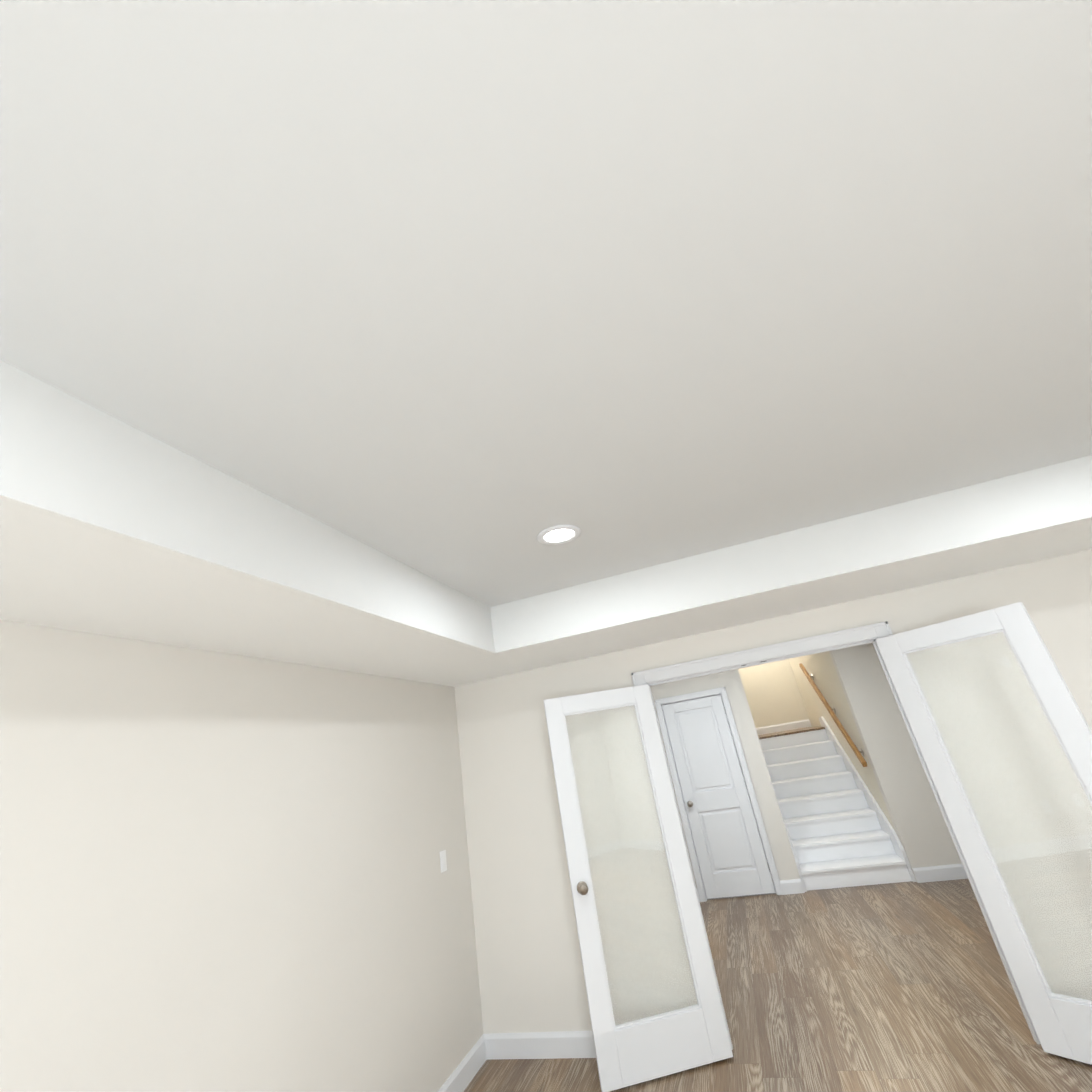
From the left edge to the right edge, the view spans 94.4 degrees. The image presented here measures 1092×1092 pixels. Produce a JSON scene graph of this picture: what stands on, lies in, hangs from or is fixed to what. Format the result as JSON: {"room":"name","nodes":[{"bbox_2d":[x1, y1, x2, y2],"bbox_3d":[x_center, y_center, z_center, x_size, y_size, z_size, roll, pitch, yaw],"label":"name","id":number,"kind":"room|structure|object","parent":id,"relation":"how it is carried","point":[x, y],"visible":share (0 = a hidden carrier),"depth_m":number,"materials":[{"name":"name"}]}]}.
{"room":"empty basement room","nodes":[
{"label":"empty basement room","id":0,"kind":"room"},
{"bbox_2d":[0,620,482,1091],"bbox_3d":[-1.540,1.126,1.225,0.120,2.700,5.840,-15,-23,14],"label":"wall","id":1,"kind":"structure","parent":0,"point":[220,871],"depth_m":1.96,"materials":[{"name":"white paint"}]},
{"bbox_2d":[440,850,446,872],"bbox_3d":[-0.670,2.064,3.313,0.011,0.118,0.072,-15,-23,14],"label":"light switch","id":2,"kind":"object","parent":1,"relation":"attached to","point":[443,863],"visible":1,"depth_m":3.30,"materials":[{"name":"white plastic"}]},
{"bbox_2d":[438,1034,486,1091],"bbox_3d":[-1.277,2.285,0.717,0.016,0.120,5.600,-15,-23,14],"label":"baseboard","id":3,"kind":"structure","parent":1,"relation":"attached to","point":[463,1074],"depth_m":2.98,"materials":[{"name":"white paint"}]},
{"bbox_2d":[0,360,1091,686],"bbox_3d":[0.820,-0.628,1.008,5.307,0.394,5.600,-15,-23,14],"label":"ceiling","id":4,"kind":"structure","parent":0,"point":[112,526],"depth_m":2.09,"materials":[{"name":"white paint"}]},
{"bbox_2d":[0,0,1091,606],"bbox_3d":[0.760,-0.756,1.062,3.727,0.100,3.876,-15,-23,14],"label":"ceiling","id":5,"kind":"structure","parent":0,"point":[472,298],"depth_m":1.02,"materials":[{"name":"white paint"}]},
{"bbox_2d":[537,525,580,544],"bbox_3d":[0.060,-0.049,2.328,0.206,0.010,0.206,-15,-23,14],"label":"recessed light","id":6,"kind":"object","parent":5,"relation":"in","point":[558,534],"visible":1,"depth_m":2.32,"materials":[{"name":"white paint"}]},
{"bbox_2d":[721,697,775,890],"bbox_3d":[1.946,2.822,5.849,0.752,2.060,0.020,-15,-23,14],"label":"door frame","id":7,"kind":"structure","parent":0,"point":[749,797],"depth_m":5.70,"materials":[{"name":"white paint"}]},
{"bbox_2d":[454,549,1091,1033],"bbox_3d":[1.910,1.336,3.121,5.307,2.700,0.120,-15,-23,14],"label":"wall","id":8,"kind":"structure","parent":0,"point":[530,971],"depth_m":3.25,"materials":[{"name":"white paint"}]},
{"bbox_2d":[484,1031,595,1059],"bbox_3d":[0.272,2.993,3.038,1.424,0.120,0.016,-15,-23,14],"label":"baseboard","id":9,"kind":"structure","parent":8,"relation":"attached to","point":[553,1045],"depth_m":3.11,"materials":[{"name":"white paint"}]},
{"bbox_2d":[543,684,732,1091],"bbox_3d":[0.511,1.933,3.123,0.759,2.020,0.171,-6,-23,-9],"label":"french door","id":10,"kind":"structure","parent":8,"relation":"in","point":[629,1053],"depth_m":3.00,"materials":[{"name":"white paint"}]},
{"bbox_2d":[631,621,892,685],"bbox_3d":[1.567,1.673,3.043,1.682,2.131,0.024,-15,-23,14],"label":"door frame","id":11,"kind":"structure","parent":8,"relation":"attached to","point":[871,631],"depth_m":3.41,"materials":[{"name":"white paint"}]},
{"bbox_2d":[646,637,1040,1049],"bbox_3d":[1.595,1.729,3.094,1.540,2.060,0.124,-15,-23,14],"label":"trim","id":12,"kind":"structure","parent":8,"relation":"attached to","point":[976,893],"depth_m":3.07,"materials":[{"name":"white paint"}]},
{"bbox_2d":[876,602,1091,1064],"bbox_3d":[2.448,1.367,2.551,0.171,2.020,0.759,6,-27,-33],"label":"french door","id":13,"kind":"structure","parent":8,"relation":"in","point":[1062,1024],"depth_m":2.60,"materials":[{"name":"white paint"}]},
{"bbox_2d":[738,659,808,727],"bbox_3d":[3.935,2.627,8.995,1.040,4.200,0.120,-15,-23,14],"label":"wall","id":14,"kind":"structure","parent":0,"point":[772,693],"depth_m":8.91,"materials":[{"name":"beige paint"}]},
{"bbox_2d":[756,719,811,734],"bbox_3d":[4.004,3.137,8.712,1.040,0.120,0.016,-15,-23,14],"label":"baseboard","id":15,"kind":"structure","parent":14,"relation":"attached to","point":[783,727],"depth_m":8.68,"materials":[{"name":"white paint"}]},
{"bbox_2d":[464,879,1091,1091],"bbox_3d":[1.657,2.143,1.276,5.547,0.100,8.620,-15,-23,14],"label":"floor","id":16,"kind":"structure","parent":0,"point":[900,987],"depth_m":3.06,"materials":[{"name":"brown wood"}]},
{"bbox_2d":[758,727,911,890],"bbox_3d":[3.580,3.311,6.888,0.980,1.456,3.424,-15,-23,14],"label":"stairs","id":17,"kind":"structure","parent":16,"relation":"on","point":[839,837],"depth_m":5.88,"materials":[{"name":"white paint"}]},
{"bbox_2d":[650,643,961,887],"bbox_3d":[2.552,2.344,5.725,2.900,2.650,0.120,-15,-23,14],"label":"wall","id":18,"kind":"structure","parent":0,"point":[918,822],"depth_m":5.43,"materials":[{"name":"white paint"}]},
{"bbox_2d":[662,694,775,898],"bbox_3d":[1.912,2.787,5.743,0.718,2.028,0.103,-15,-23,14],"label":"closet door","id":19,"kind":"structure","parent":18,"relation":"in","point":[731,855],"depth_m":5.72,"materials":[{"name":"white paint"}]},
{"bbox_2d":[654,687,783,901],"bbox_3d":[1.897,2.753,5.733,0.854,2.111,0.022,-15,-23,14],"label":"trim","id":20,"kind":"structure","parent":18,"relation":"attached to","point":[762,830],"depth_m":5.74,"materials":[{"name":"white paint"}]},
{"bbox_2d":[780,879,804,894],"bbox_3d":[2.544,3.525,5.229,0.208,0.120,0.016,-15,-23,14],"label":"baseboard","id":21,"kind":"structure","parent":18,"relation":"attached to","point":[794,886],"depth_m":5.22,"materials":[{"name":"white paint"}]},
{"bbox_2d":[912,864,967,882],"bbox_3d":[3.848,3.164,4.892,0.500,0.120,0.016,-15,-23,14],"label":"baseboard","id":22,"kind":"structure","parent":18,"relation":"attached to","point":[940,873],"depth_m":4.89,"materials":[{"name":"white paint"}]},
{"bbox_2d":[789,651,895,831],"bbox_3d":[3.928,1.926,7.316,0.120,4.200,3.570,-15,-23,14],"label":"wall","id":23,"kind":"structure","parent":0,"point":[820,668],"depth_m":6.39,"materials":[{"name":"beige paint"}]},
{"bbox_2d":[799,663,866,766],"bbox_3d":[3.631,2.078,6.459,0.096,0.132,2.255,-15,11,14],"label":"handrail","id":24,"kind":"object","parent":23,"relation":"attached to","point":[857,752],"visible":1,"depth_m":6.16,"materials":[{"name":"brown wood"}]},
{"bbox_2d":[819,716,915,881],"bbox_3d":[3.852,2.926,6.262,0.029,1.596,2.240,-15,-23,14],"label":"skirt","id":25,"kind":"object","parent":23,"relation":"attached to","point":[885,824],"visible":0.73,"depth_m":5.78,"materials":[{"name":"white paint"}]},
{"bbox_3d":[2.843,2.226,7.596,0.120,4.200,3.570,-15,-23,14],"label":"wall","id":26,"kind":"structure","parent":0,"visible":0},
{"bbox_2d":[780,810,806,891],"bbox_3d":[2.908,3.188,6.506,0.029,1.596,2.240,-15,-23,14],"label":"skirt","id":27,"kind":"object","parent":26,"relation":"attached to","point":[798,868],"visible":0.29,"depth_m":5.32,"materials":[{"name":"white paint"}]}
]}

